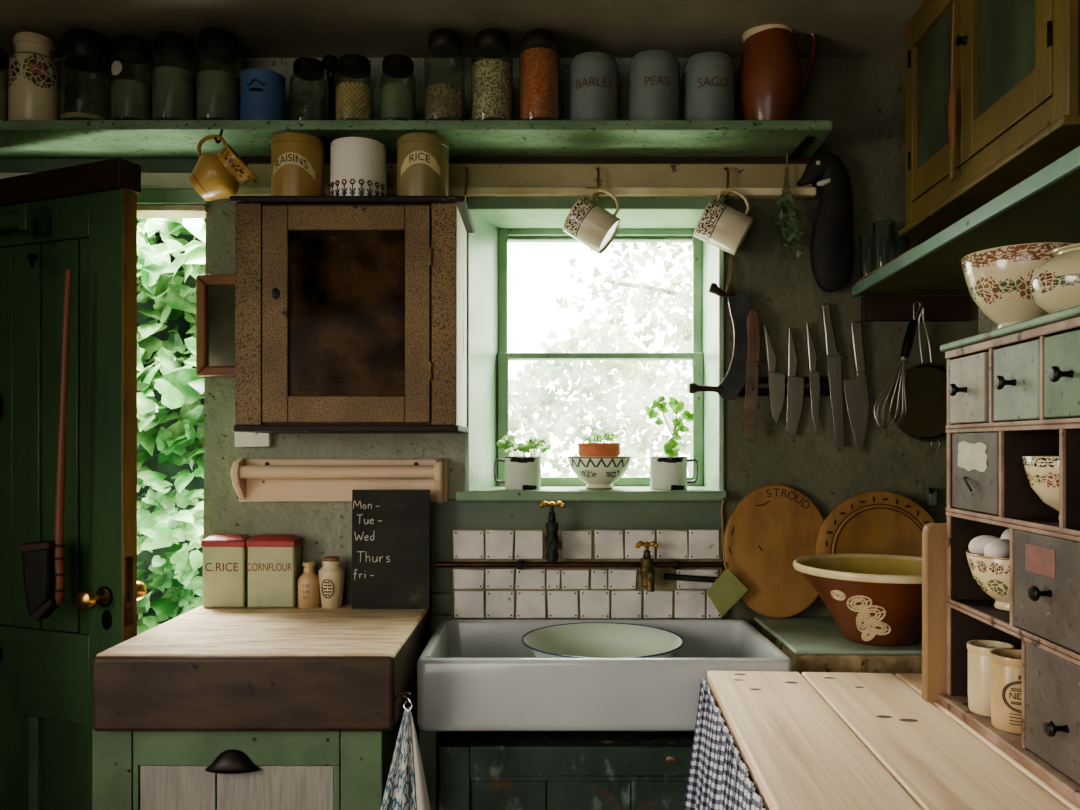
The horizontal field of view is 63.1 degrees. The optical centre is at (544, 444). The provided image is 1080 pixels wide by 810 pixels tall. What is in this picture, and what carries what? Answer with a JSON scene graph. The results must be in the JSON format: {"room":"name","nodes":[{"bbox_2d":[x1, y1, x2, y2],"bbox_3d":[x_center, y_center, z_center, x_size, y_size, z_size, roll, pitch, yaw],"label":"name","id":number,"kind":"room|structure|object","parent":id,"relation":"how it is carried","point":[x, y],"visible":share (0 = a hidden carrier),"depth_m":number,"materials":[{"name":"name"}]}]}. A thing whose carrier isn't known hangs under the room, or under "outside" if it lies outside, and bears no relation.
{"room":"kitchen","nodes":[
{"label":"kitchen","id":0,"kind":"room"},
{"bbox_2d":[381,695,430,809],"bbox_3d":[-0.305,0.683,1.926,0.115,0.261,0.039,0,0,0],"label":"tea towel","id":1,"kind":"object","parent":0,"point":[406,787],"visible":1,"depth_m":1.92,"materials":[{"name":"fabric"}]},
{"bbox_2d":[0,0,924,58],"bbox_3d":[0.000,-1.194,0.530,4.600,0.100,4.860,0,0,0],"label":"ceiling","id":2,"kind":"structure","parent":0,"point":[262,28],"depth_m":2.37,"materials":[{"name":"paint"}]},
{"bbox_2d":[0,58,977,635],"bbox_3d":[-0.250,0.108,2.775,3.700,2.504,0.350,0,0,0],"label":"wall","id":3,"kind":"structure","parent":0,"point":[864,98],"depth_m":2.60,"materials":[{"name":"green paint"}]},
{"bbox_2d":[0,158,145,809],"bbox_3d":[-1.469,0.300,2.454,0.815,2.096,0.226,0,0,22],"label":"door","id":4,"kind":"structure","parent":3,"relation":"in","point":[82,219],"depth_m":2.38,"materials":[{"name":"green paint"}]},
{"bbox_2d":[19,269,72,620],"bbox_3d":[-1.277,-0.001,2.265,0.120,0.899,0.060,0,0,0],"label":"shovel","id":5,"kind":"object","parent":4,"relation":"hanging from","point":[43,561],"visible":1,"depth_m":2.26,"materials":[{"name":"red wood"}]},
{"bbox_2d":[0,158,208,217],"bbox_3d":[-1.440,-0.762,2.612,0.920,0.156,0.095,0,0,0],"label":"trim","id":6,"kind":"structure","parent":3,"relation":"attached to","point":[167,191],"depth_m":2.58,"materials":[{"name":"green paint"}]},
{"bbox_2d":[196,275,234,376],"bbox_3d":[-0.915,-0.349,2.580,0.206,0.297,0.036,0,0,0],"label":"wall mirror","id":7,"kind":"object","parent":3,"relation":"attached to","point":[215,294],"visible":0.53,"depth_m":2.58,"materials":[{"name":"red wood"}]},
{"bbox_2d":[235,432,271,446],"bbox_3d":[-0.856,-0.020,2.580,0.103,0.051,0.037,0,0,0],"label":"light switch","id":8,"kind":"object","parent":3,"relation":"attached to","point":[242,439],"visible":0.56,"depth_m":2.57,"materials":[{"name":"beige plastic"}]},
{"bbox_2d":[230,458,447,502],"bbox_3d":[-0.594,0.105,2.554,0.614,0.132,0.091,0,0,0],"label":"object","id":9,"kind":"object","parent":3,"relation":"attached to","point":[253,480],"visible":1,"depth_m":2.58,"materials":[{"name":"beige paint"}]},
{"bbox_2d":[230,196,474,432],"bbox_3d":[-0.509,-0.338,2.429,0.605,0.607,0.340,0,0,0],"label":"upper cabinet","id":10,"kind":"object","parent":3,"relation":"attached to","point":[351,311],"visible":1,"depth_m":2.27,"materials":[{"name":"brown paint"}]},
{"bbox_2d":[271,132,324,195],"bbox_3d":[-0.660,-0.734,2.352,0.139,0.185,0.140,0,0,0],"label":"canister","id":11,"kind":"object","parent":10,"relation":"on","point":[297,159],"visible":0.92,"depth_m":2.29,"materials":[{"name":"beige"}]},
{"bbox_2d":[329,137,385,195],"bbox_3d":[-0.499,-0.721,2.355,0.147,0.160,0.151,0,0,0],"label":"jar","id":12,"kind":"object","parent":10,"relation":"on","point":[357,164],"visible":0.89,"depth_m":2.29,"materials":[{"name":"white ceramic"}]},
{"bbox_2d":[397,132,448,195],"bbox_3d":[-0.326,-0.728,2.352,0.139,0.173,0.140,0,0,0],"label":"canister","id":13,"kind":"object","parent":10,"relation":"on","point":[422,158],"visible":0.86,"depth_m":2.29,"materials":[{"name":"beige"}]},
{"bbox_2d":[0,120,832,158],"bbox_3d":[-0.653,-0.799,2.474,2.874,0.139,0.248,0,0,0],"label":"wall shelf","id":14,"kind":"object","parent":3,"relation":"attached to","point":[18,138],"visible":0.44,"depth_m":2.39,"materials":[{"name":"green paint"}]},
{"bbox_2d":[8,32,59,119],"bbox_3d":[-1.406,-0.993,2.423,0.124,0.248,0.124,0,0,0],"label":"ceramic jar","id":15,"kind":"object","parent":14,"relation":"on","point":[33,72],"visible":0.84,"depth_m":2.38,"materials":[{"name":"ceramic"}]},
{"bbox_2d":[62,28,109,72],"bbox_3d":[-1.264,-0.996,2.426,0.130,0.255,0.130,0,0,0],"label":"glass jar","id":16,"kind":"object","parent":14,"relation":"on","point":[85,50],"visible":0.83,"depth_m":2.39,"materials":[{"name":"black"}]},
{"bbox_2d":[111,34,151,74],"bbox_3d":[-1.133,-0.989,2.417,0.113,0.240,0.114,0,0,0],"label":"glass jar","id":17,"kind":"object","parent":14,"relation":"on","point":[129,48],"visible":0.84,"depth_m":2.38,"materials":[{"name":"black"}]},
{"bbox_2d":[111,79,151,119],"bbox_3d":[-1.133,-0.934,2.418,0.108,0.104,0.108,0,0,0],"label":"herb","id":18,"kind":"object","parent":17,"relation":"in","point":[130,99],"visible":0.68,"depth_m":2.37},
{"bbox_2d":[154,32,193,62],"bbox_3d":[-1.019,-0.992,2.421,0.118,0.247,0.118,0,0,0],"label":"glass jar","id":19,"kind":"object","parent":14,"relation":"on","point":[170,46],"visible":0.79,"depth_m":2.39,"materials":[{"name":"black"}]},
{"bbox_2d":[152,66,195,119],"bbox_3d":[-1.019,-0.952,2.421,0.113,0.139,0.113,0,0,0],"label":"powder","id":20,"kind":"object","parent":19,"relation":"in","point":[173,88],"visible":0.72,"depth_m":2.37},
{"bbox_2d":[199,28,237,62],"bbox_3d":[-0.898,-0.998,2.421,0.118,0.258,0.118,0,0,0],"label":"glass jar","id":21,"kind":"object","parent":14,"relation":"on","point":[219,45],"visible":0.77,"depth_m":2.39,"materials":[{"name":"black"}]},
{"bbox_2d":[196,70,239,119],"bbox_3d":[-0.898,-0.947,2.421,0.113,0.129,0.113,0,0,0],"label":"powder","id":22,"kind":"object","parent":21,"relation":"in","point":[217,92],"visible":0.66,"depth_m":2.37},
{"bbox_2d":[189,135,258,200],"bbox_3d":[-0.849,-0.731,2.325,0.168,0.172,0.132,0,0,26],"label":"jug","id":23,"kind":"object","parent":14,"relation":"hanging from","point":[214,176],"visible":0.99,"depth_m":2.29,"materials":[{"name":"ceramic"}]},
{"bbox_2d":[240,68,285,119],"bbox_3d":[-0.775,-0.940,2.418,0.121,0.141,0.125,0,0,0],"label":"enamel pot","id":24,"kind":"object","parent":14,"relation":"on","point":[262,91],"visible":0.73,"depth_m":2.37,"materials":[{"name":"blue"}]},
{"bbox_2d":[293,57,324,80],"bbox_3d":[-0.647,-0.958,2.414,0.104,0.178,0.104,0,0,0],"label":"glass jar","id":25,"kind":"object","parent":14,"relation":"on","point":[304,68],"visible":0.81,"depth_m":2.39,"materials":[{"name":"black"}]},
{"bbox_2d":[320,55,337,119],"bbox_3d":[-0.619,-0.996,2.545,0.064,0.254,0.064,0,0,0],"label":"bottle","id":26,"kind":"object","parent":14,"relation":"on","point":[328,100],"visible":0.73,"depth_m":2.52,"materials":[{"name":"brown glass"}]},
{"bbox_2d":[337,54,370,78],"bbox_3d":[-0.524,-0.962,2.414,0.104,0.186,0.104,0,0,0],"label":"glass jar","id":27,"kind":"object","parent":14,"relation":"on","point":[354,66],"visible":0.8,"depth_m":2.38,"materials":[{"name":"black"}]},
{"bbox_2d":[336,81,371,119],"bbox_3d":[-0.524,-0.933,2.414,0.097,0.102,0.098,0,0,12],"label":"chickpeas","id":28,"kind":"object","parent":27,"relation":"in","point":[353,99],"visible":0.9,"depth_m":2.38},
{"bbox_2d":[382,54,413,77],"bbox_3d":[-0.403,-0.962,2.411,0.099,0.185,0.099,0,0,0],"label":"lid","id":29,"kind":"object","parent":14,"relation":"on","point":[393,65],"visible":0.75,"depth_m":2.38,"materials":[{"name":"plastic"}]},
{"bbox_2d":[381,83,414,119],"bbox_3d":[-0.403,-0.929,2.411,0.094,0.094,0.094,0,0,0],"label":"powder","id":30,"kind":"object","parent":29,"relation":"in","point":[397,99],"visible":0.71,"depth_m":2.37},
{"bbox_2d":[428,28,460,57],"bbox_3d":[-0.276,-0.997,2.418,0.113,0.256,0.113,0,0,0],"label":"lid","id":31,"kind":"object","parent":14,"relation":"on","point":[442,43],"visible":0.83,"depth_m":2.39,"materials":[{"name":"plastic"}]},
{"bbox_2d":[425,84,463,119],"bbox_3d":[-0.276,-0.928,2.418,0.108,0.092,0.108,0,0,0],"label":"grain","id":32,"kind":"object","parent":31,"relation":"in","point":[442,101],"visible":0.77,"depth_m":2.37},
{"bbox_2d":[475,28,508,57],"bbox_3d":[-0.146,-0.998,2.419,0.116,0.257,0.116,0,0,0],"label":"lid","id":33,"kind":"object","parent":14,"relation":"on","point":[489,42],"visible":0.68,"depth_m":2.39,"materials":[{"name":"plastic"}]},
{"bbox_2d":[472,59,511,119],"bbox_3d":[-0.146,-0.962,2.419,0.110,0.159,0.110,0,0,0],"label":"grain","id":34,"kind":"object","parent":33,"relation":"in","point":[491,78],"visible":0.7,"depth_m":2.37,"materials":[{"name":"food"}]},
{"bbox_2d":[523,28,555,50],"bbox_3d":[-0.015,-0.997,2.418,0.113,0.256,0.113,0,0,0],"label":"lid","id":35,"kind":"object","parent":14,"relation":"on","point":[539,37],"visible":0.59,"depth_m":2.38,"materials":[{"name":"plastic"}]},
{"bbox_2d":[520,47,558,119],"bbox_3d":[-0.015,-0.978,2.418,0.108,0.190,0.108,0,0,0],"label":"lentils","id":36,"kind":"object","parent":35,"relation":"in","point":[539,66],"visible":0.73,"depth_m":2.37,"materials":[{"name":"food"}]},
{"bbox_2d":[568,52,618,119],"bbox_3d":[0.135,-0.975,2.450,0.143,0.212,0.144,0,0,0],"label":"tin","id":37,"kind":"object","parent":14,"relation":"on","point":[593,76],"visible":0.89,"depth_m":2.39,"materials":[{"name":"grey metal"}]},
{"bbox_2d":[628,49,680,119],"bbox_3d":[0.303,-0.978,2.450,0.146,0.217,0.146,0,0,0],"label":"tin","id":38,"kind":"object","parent":14,"relation":"on","point":[653,75],"visible":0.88,"depth_m":2.39,"materials":[{"name":"grey metal"}]},
{"bbox_2d":[682,51,735,119],"bbox_3d":[0.457,-0.975,2.450,0.146,0.212,0.146,0,0,0],"label":"tin","id":39,"kind":"object","parent":14,"relation":"on","point":[708,77],"visible":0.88,"depth_m":2.39,"materials":[{"name":"grey metal"}]},
{"bbox_2d":[737,24,816,119],"bbox_3d":[0.636,-1.018,2.447,0.200,0.297,0.173,0,0,33],"label":"terracotta jug","id":40,"kind":"object","parent":14,"relation":"on","point":[770,85],"visible":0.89,"depth_m":2.39,"materials":[{"name":"brown ceramic"}]},
{"bbox_2d":[223,157,815,199],"bbox_3d":[-0.098,-0.772,2.556,1.773,0.138,0.085,0,0,0],"label":"hook rail","id":41,"kind":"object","parent":3,"relation":"attached to","point":[753,177],"depth_m":2.56,"materials":[{"name":"beige paint"}]},
{"bbox_2d":[563,188,620,253],"bbox_3d":[0.135,-0.644,2.530,0.166,0.186,0.114,0,0,11],"label":"mug","id":42,"kind":"object","parent":41,"relation":"hanging from","point":[589,223],"visible":1,"depth_m":2.49,"materials":[{"name":"beige ceramic"}]},
{"bbox_2d":[694,189,752,254],"bbox_3d":[0.512,-0.641,2.530,0.168,0.190,0.116,0,0,10],"label":"mug","id":43,"kind":"object","parent":41,"relation":"hanging from","point":[724,227],"visible":1,"depth_m":2.48,"materials":[{"name":"beige ceramic"}]},
{"bbox_2d":[775,153,803,257],"bbox_3d":[0.699,-0.695,2.528,0.078,0.314,0.054,0,0,0],"label":"bunch","id":44,"kind":"object","parent":41,"relation":"hanging from","point":[789,224],"visible":1,"depth_m":2.52,"materials":[{"name":"green"}]},
{"bbox_2d":[796,152,853,291],"bbox_3d":[0.813,-0.647,2.555,0.165,0.407,0.069,0,0,0],"label":"ornament","id":45,"kind":"object","parent":41,"relation":"hanging from","point":[832,246],"visible":1,"depth_m":2.53,"materials":[{"name":"black paint"}]},
{"bbox_2d":[431,499,722,614],"bbox_3d":[0.094,0.330,2.591,0.858,0.340,0.018,0,0,0],"label":"trim","id":46,"kind":"structure","parent":3,"relation":"attached to","point":[449,515],"depth_m":2.59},
{"bbox_2d":[452,529,721,618],"bbox_3d":[0.123,0.376,2.571,0.791,0.260,0.022,0,0,0],"label":"tile backsplash","id":47,"kind":"structure","parent":3,"relation":"attached to","point":[603,593],"depth_m":2.57,"materials":[{"name":"tile"}]},
{"bbox_2d":[539,501,564,561],"bbox_3d":[0.020,0.246,2.491,0.074,0.171,0.138,0,0,0],"label":"tap","id":48,"kind":"object","parent":47,"relation":"attached to","point":[551,538],"visible":1,"depth_m":2.50,"materials":[{"name":"metal"}]},
{"bbox_2d":[436,559,724,569],"bbox_3d":[0.101,0.346,2.551,0.834,0.026,0.030,0,0,0],"label":"pipe","id":49,"kind":"object","parent":47,"relation":"attached to","point":[519,564],"visible":0.99,"depth_m":2.54,"materials":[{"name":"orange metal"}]},
{"bbox_2d":[635,541,658,591],"bbox_3d":[0.291,0.340,2.491,0.066,0.131,0.138,0,0,0],"label":"tap","id":50,"kind":"object","parent":47,"relation":"attached to","point":[646,571],"visible":1,"depth_m":2.50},
{"bbox_2d":[456,197,726,500],"bbox_3d":[0.141,-0.282,2.738,0.802,0.892,0.364,0,0,0],"label":"window","id":51,"kind":"structure","parent":3,"relation":"in","point":[498,222],"depth_m":2.73,"materials":[{"name":"green paint"}]},
{"bbox_2d":[493,434,550,489],"bbox_3d":[-0.068,0.050,2.656,0.175,0.166,0.131,0,0,0],"label":"potted plant","id":52,"kind":"object","parent":51,"relation":"on","point":[523,472],"visible":1,"depth_m":2.62,"materials":[{"name":"white ceramic"}]},
{"bbox_2d":[567,456,631,488],"bbox_3d":[0.166,0.084,2.685,0.198,0.098,0.198,0,0,0],"label":"bowl","id":53,"kind":"object","parent":51,"relation":"on","point":[596,472],"visible":0.97,"depth_m":2.62,"materials":[{"name":"ceramic"}]},
{"bbox_2d":[578,425,619,456],"bbox_3d":[0.169,0.010,2.688,0.130,0.147,0.137,0,0,34],"label":"potted plant","id":54,"kind":"object","parent":53,"relation":"in","point":[590,449],"visible":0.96,"depth_m":2.64,"materials":[{"name":"ceramic"}]},
{"bbox_2d":[578,443,619,456],"bbox_3d":[0.165,0.039,2.685,0.128,0.090,0.128,0,0,0],"label":"pot","id":55,"kind":"object","parent":54,"relation":"on","point":[584,449],"depth_m":2.63,"materials":[{"name":"ceramic"}]},
{"bbox_2d":[645,395,698,489],"bbox_3d":[0.378,-0.009,2.655,0.123,0.283,0.122,0,0,-45],"label":"potted plant","id":56,"kind":"object","parent":51,"relation":"on","point":[669,472],"visible":1,"depth_m":2.64,"materials":[{"name":"white ceramic"}]},
{"bbox_2d":[650,456,698,489],"bbox_3d":[0.389,0.084,2.655,0.148,0.098,0.115,0,0,0],"label":"mug","id":57,"kind":"object","parent":56,"relation":"on","point":[666,472],"depth_m":2.61,"materials":[{"name":"ceramic"}]},
{"bbox_2d":[688,257,752,399],"bbox_3d":[0.513,-0.342,2.560,0.197,0.423,0.050,0,0,-6],"label":"mezzaluna","id":58,"kind":"object","parent":3,"relation":"hanging from","point":[739,303],"visible":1,"depth_m":2.54,"materials":[{"name":"metal"}]},
{"bbox_2d":[737,377,829,395],"bbox_3d":[0.709,-0.172,2.591,0.306,0.056,0.018,0,0,0],"label":"rack","id":59,"kind":"object","parent":3,"relation":"attached to","point":[825,390],"visible":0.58,"depth_m":2.58,"materials":[{"name":"black metal"}]},
{"bbox_2d":[744,310,759,438],"bbox_3d":[0.597,-0.203,2.537,0.046,0.374,0.015,0,0,0],"label":"knife","id":60,"kind":"object","parent":59,"relation":"attached to","point":[752,321],"visible":1,"depth_m":2.54,"materials":[{"name":"metal"}]},
{"bbox_2d":[763,325,784,422],"bbox_3d":[0.671,-0.209,2.579,0.064,0.288,0.014,0,0,0],"label":"kitchen knife","id":61,"kind":"object","parent":59,"relation":"attached to","point":[776,381],"visible":1,"depth_m":2.58,"materials":[{"name":"metal"}]},
{"bbox_2d":[786,327,803,437],"bbox_3d":[0.733,-0.183,2.579,0.051,0.324,0.014,0,0,0],"label":"kitchen knife","id":62,"kind":"object","parent":59,"relation":"attached to","point":[795,385],"visible":1,"depth_m":2.58,"materials":[{"name":"metal"}]},
{"bbox_2d":[805,322,819,433],"bbox_3d":[0.785,-0.197,2.579,0.042,0.328,0.014,0,0,0],"label":"kitchen knife","id":63,"kind":"object","parent":59,"relation":"attached to","point":[814,376],"visible":1,"depth_m":2.58,"materials":[{"name":"metal"}]},
{"bbox_2d":[821,303,844,446],"bbox_3d":[0.844,-0.204,2.579,0.069,0.422,0.014,0,0,0],"label":"bread knife","id":64,"kind":"object","parent":59,"relation":"attached to","point":[833,357],"visible":1,"depth_m":2.58,"materials":[{"name":"metal"}]},
{"bbox_2d":[843,321,868,453],"bbox_3d":[0.911,-0.168,2.579,0.076,0.388,0.014,0,0,0],"label":"knife","id":65,"kind":"object","parent":59,"relation":"attached to","point":[856,390],"visible":1,"depth_m":2.58,"materials":[{"name":"metal"}]},
{"bbox_2d":[861,296,969,320],"bbox_3d":[1.089,-0.401,2.575,0.312,0.072,0.049,0,0,0],"label":"utensil rail","id":66,"kind":"object","parent":3,"relation":"attached to","point":[873,308],"visible":0.83,"depth_m":2.58,"materials":[{"name":"brown wood"}]},
{"bbox_2d":[873,301,920,429],"bbox_3d":[1.008,-0.228,2.508,0.142,0.369,0.068,0,0,0],"label":"whisk","id":67,"kind":"object","parent":66,"relation":"hanging from","point":[908,340],"visible":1,"depth_m":2.51,"materials":[{"name":"silver"}]},
{"bbox_2d":[888,308,946,447],"bbox_3d":[1.118,-0.195,2.573,0.231,0.408,0.040,0,0,0],"label":"pan","id":68,"kind":"object","parent":66,"relation":"hanging from","point":[925,419],"visible":0.74,"depth_m":2.58,"materials":[{"name":"metal"}]},
{"bbox_2d":[493,456,540,489],"bbox_3d":[-0.083,0.084,2.655,0.145,0.098,0.112,0,0,0],"label":"mug","id":69,"kind":"object","parent":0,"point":[521,472],"depth_m":2.61,"materials":[{"name":"ceramic"}]},
{"bbox_2d":[978,307,996,333],"bbox_3d":[1.202,0.108,0.480,0.084,2.504,5.000,0,0,3],"label":"wall","id":70,"kind":"structure","parent":0,"point":[985,324],"depth_m":2.56,"materials":[{"name":"paint"}]},
{"bbox_2d":[852,146,1079,296],"bbox_3d":[1.023,-0.453,1.387,0.374,0.031,2.400,0,0,3],"label":"shelf","id":71,"kind":"object","parent":70,"relation":"attached to","point":[1045,206],"visible":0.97,"depth_m":1.84,"materials":[{"name":"wood"}]},
{"bbox_2d":[898,0,1079,236],"bbox_3d":[1.085,-0.852,1.971,0.311,0.570,0.848,0,0,3],"label":"upper cabinet","id":72,"kind":"object","parent":70,"relation":"attached to","point":[1016,63],"visible":0.9,"depth_m":1.92,"materials":[{"name":"paint"}]},
{"bbox_2d":[948,4,955,179],"bbox_3d":[0.935,-0.810,2.021,0.012,0.404,0.030,0,0,3],"label":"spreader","id":73,"kind":"object","parent":72,"relation":"hanging from","point":[952,100],"visible":1,"depth_m":2.02,"materials":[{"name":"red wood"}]},
{"bbox_3d":[0.000,1.390,0.410,4.400,0.060,4.420,0,0,0],"label":"floor","id":74,"kind":"structure","parent":0,"visible":0},
{"bbox_2d":[92,687,418,809],"bbox_3d":[-0.695,1.000,2.271,0.654,0.721,0.618,0,0,0],"label":"base cabinet","id":75,"kind":"object","parent":74,"relation":"on","point":[132,770],"visible":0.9,"depth_m":1.99,"materials":[{"name":"green paint"}]},
{"bbox_2d":[93,604,430,730],"bbox_3d":[-0.670,0.551,2.265,0.673,0.173,0.630,0,0,0],"label":"countertop","id":76,"kind":"structure","parent":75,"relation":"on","point":[343,668],"depth_m":1.95,"materials":[{"name":"brown wood"}]},
{"bbox_2d":[201,534,251,607],"bbox_3d":[-0.917,0.362,2.544,0.126,0.203,0.082,0,0,0],"label":"tin","id":77,"kind":"object","parent":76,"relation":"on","point":[225,556],"visible":0.94,"depth_m":2.50,"materials":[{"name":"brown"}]},
{"bbox_2d":[246,534,302,607],"bbox_3d":[-0.781,0.362,2.544,0.140,0.203,0.082,0,0,0],"label":"tin","id":78,"kind":"object","parent":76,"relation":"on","point":[274,560],"visible":0.98,"depth_m":2.50,"materials":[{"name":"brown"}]},
{"bbox_2d":[298,561,319,608],"bbox_3d":[-0.678,0.401,2.530,0.063,0.129,0.064,0,0,0],"label":"bottle","id":79,"kind":"object","parent":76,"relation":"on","point":[308,582],"visible":0.98,"depth_m":2.51,"materials":[{"name":"brown"}]},
{"bbox_2d":[318,556,344,608],"bbox_3d":[-0.613,0.394,2.529,0.075,0.143,0.076,0,0,0],"label":"jar","id":80,"kind":"object","parent":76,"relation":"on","point":[331,575],"visible":1,"depth_m":2.50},
{"bbox_2d":[352,490,429,608],"bbox_3d":[-0.438,0.295,2.499,0.222,0.337,0.010,0,-2,0],"label":"chalkboard","id":81,"kind":"object","parent":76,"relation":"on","point":[391,528],"visible":1,"depth_m":2.50,"materials":[{"name":"grey"}]},
{"bbox_2d":[419,729,443,809],"bbox_3d":[0.141,1.021,2.342,0.888,0.678,0.455,0,0,0],"label":"stand","id":82,"kind":"object","parent":74,"relation":"on","point":[429,741],"visible":0.06,"depth_m":2.12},
{"bbox_2d":[417,619,792,730],"bbox_3d":[0.142,0.595,2.330,0.899,0.173,0.495,0,0,0],"label":"sink","id":83,"kind":"object","parent":82,"relation":"on","point":[473,674],"visible":0.79,"depth_m":2.08,"materials":[{"name":"white ceramic"}]},
{"bbox_2d":[521,622,683,657],"bbox_3d":[0.152,0.585,2.335,0.430,0.143,0.430,0,0,0],"label":"basin","id":84,"kind":"object","parent":83,"relation":"in","point":[587,639],"visible":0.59,"depth_m":2.48,"materials":[{"name":"grey"}]},
{"bbox_2d":[438,731,694,809],"bbox_3d":[0.118,1.045,2.346,0.754,0.630,0.437,0,0,0],"label":"base cabinet","id":85,"kind":"object","parent":74,"relation":"on","point":[478,770],"visible":0.57,"depth_m":2.14,"materials":[{"name":"wood"}]},
{"bbox_2d":[754,617,921,674],"bbox_3d":[0.931,0.931,2.370,0.638,0.857,0.430,0,0,0],"label":"slab","id":86,"kind":"object","parent":74,"relation":"on","point":[813,644],"visible":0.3,"depth_m":2.16,"materials":[{"name":"stone"}]},
{"bbox_2d":[724,484,823,617],"bbox_3d":[0.677,0.309,2.567,0.316,0.387,0.054,0,0,2],"label":"board","id":87,"kind":"object","parent":86,"relation":"on","point":[771,527],"visible":0.84,"depth_m":2.56,"materials":[{"name":"brown wood"}]},
{"bbox_2d":[793,553,921,645],"bbox_3d":[0.868,0.405,2.280,0.436,0.195,0.436,0,0,0],"label":"bowl","id":88,"kind":"object","parent":86,"relation":"on","point":[872,599],"visible":0.93,"depth_m":2.18,"materials":[{"name":"ceramic"}]},
{"bbox_2d":[816,491,935,556],"bbox_3d":[0.966,0.318,2.531,0.372,0.371,0.066,0,0,-1],"label":"board","id":89,"kind":"object","parent":86,"relation":"on","point":[872,522],"visible":0.44,"depth_m":2.53,"materials":[{"name":"brown wood"}]},
{"bbox_2d":[707,671,1079,809],"bbox_3d":[0.761,0.945,1.175,0.860,0.831,1.750,0,0,3],"label":"table","id":90,"kind":"object","parent":74,"relation":"on","point":[805,740],"visible":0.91,"depth_m":1.53,"materials":[{"name":"brown wood"}]},
{"bbox_2d":[684,678,765,809],"bbox_3d":[0.373,0.926,1.426,0.182,0.760,1.312,0,0,3],"label":"checkered cloth","id":91,"kind":"object","parent":90,"relation":"hanging from","point":[718,779],"visible":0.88,"depth_m":1.77,"materials":[{"name":"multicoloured fabric"}]},
{"bbox_2d":[922,523,946,700],"bbox_3d":[0.880,0.345,1.819,0.190,0.367,0.026,0,0,3],"label":"plank","id":92,"kind":"object","parent":90,"relation":"on","point":[934,535],"visible":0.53,"depth_m":1.81,"materials":[{"name":"wood"}]},
{"bbox_2d":[966,550,1009,610],"bbox_3d":[0.893,0.259,1.674,0.168,0.104,0.168,0,0,-7],"label":"egg bowl","id":93,"kind":"object","parent":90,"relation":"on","point":[992,574],"visible":0.35,"depth_m":1.64,"materials":[{"name":"ceramic"}]},
{"bbox_2d":[967,640,1015,716],"bbox_3d":[0.851,0.445,1.680,0.083,0.128,0.083,0,0,0],"label":"jar","id":94,"kind":"object","parent":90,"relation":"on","point":[979,660],"visible":0.62,"depth_m":1.66,"materials":[{"name":"ceramic"}]},
{"bbox_2d":[989,649,1021,733],"bbox_3d":[0.850,0.443,1.586,0.087,0.132,0.088,0,0,0],"label":"jar","id":95,"kind":"object","parent":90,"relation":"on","point":[1005,664],"visible":0.51,"depth_m":1.56,"materials":[{"name":"brown"}]},
{"bbox_2d":[938,305,1079,807],"bbox_3d":[0.910,0.162,1.434,0.283,0.735,0.736,0,0,3],"label":"drawer unit","id":96,"kind":"object","parent":90,"relation":"on","point":[1013,391],"visible":1,"depth_m":1.49,"materials":[{"name":"brown wood"}]},
{"bbox_2d":[954,599,1079,653],"bbox_3d":[0.924,0.319,1.434,0.238,0.012,0.692,0,0,3],"label":"shelf","id":97,"kind":"object","parent":90,"relation":"attached to","point":[1034,640],"depth_m":1.51,"materials":[{"name":"brown wood"}]},
{"bbox_2d":[961,242,1075,328],"bbox_3d":[0.888,-0.280,1.636,0.208,0.147,0.208,0,0,-7],"label":"bowl","id":98,"kind":"object","parent":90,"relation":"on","point":[997,279],"visible":0.53,"depth_m":1.58,"materials":[{"name":"ceramic"}]},
{"bbox_2d":[961,509,1079,529],"bbox_3d":[0.924,0.135,1.434,0.238,0.012,0.692,0,0,3],"label":"shelf","id":99,"kind":"object","parent":90,"relation":"attached to","point":[1012,519],"depth_m":1.55,"materials":[{"name":"brown wood"}]},
{"bbox_2d":[1022,456,1058,518],"bbox_3d":[0.888,0.073,1.463,0.168,0.108,0.168,0,0,-7],"label":"bowl","id":100,"kind":"object","parent":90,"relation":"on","point":[1042,472],"visible":0.5,"depth_m":1.44,"materials":[{"name":"ceramic"}]},
{"bbox_2d":[1029,243,1079,313],"bbox_3d":[0.886,-0.262,1.421,0.184,0.112,0.184,0,0,-7],"label":"bowl","id":101,"kind":"object","parent":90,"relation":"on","point":[1054,286],"visible":0.81,"depth_m":1.39,"materials":[{"name":"ceramic"}]},
{"label":"outside","id":102,"kind":"structure","parent":0,"visible":0},
{"bbox_3d":[0.000,1.445,8.480,12.000,0.070,11.040,0,0,0],"label":"ground","id":103,"kind":"structure","parent":102,"visible":0},
{"bbox_2d":[137,219,205,623],"bbox_3d":[-2.050,0.035,3.905,2.300,2.850,0.090,0,0,0],"label":"wall","id":104,"kind":"structure","parent":103,"relation":"on","point":[170,469],"depth_m":3.86,"materials":[{"name":"plant"}]},
{"bbox_2d":[137,218,205,634],"bbox_3d":[-1.686,0.114,3.668,1.535,2.809,0.679,0,0,0],"label":"ivy","id":105,"kind":"object","parent":103,"relation":"on","point":[178,385],"visible":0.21,"depth_m":3.60,"materials":[{"name":"green plant"}]},
{"bbox_2d":[509,315,691,476],"bbox_3d":[0.256,0.184,5.255,3.367,1.806,0.966,0,0,0],"label":"hedge","id":106,"kind":"object","parent":103,"relation":"on","point":[537,399],"visible":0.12,"depth_m":5.03,"materials":[{"name":"green plant"}]},
{"bbox_2d":[547,243,691,394],"bbox_3d":[1.112,-0.444,6.115,2.239,3.714,1.441,0,0,-4],"label":"tree","id":107,"kind":"object","parent":103,"relation":"on","point":[684,328],"visible":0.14,"depth_m":5.92,"materials":[{"name":"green plant"}]},
{"bbox_3d":[0.518,0.156,2.545,0.010,0.009,0.012,0,0,0],"label":"nail","id":108,"kind":"object","parent":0,"visible":0},
{"bbox_2d":[706,500,747,615],"bbox_3d":[0.521,0.324,2.528,0.121,0.333,0.039,0,0,0],"label":"pot holder","id":109,"kind":"object","parent":108,"relation":"hanging from","point":[727,590],"visible":1,"depth_m":2.51,"materials":[{"name":"green fabric"}]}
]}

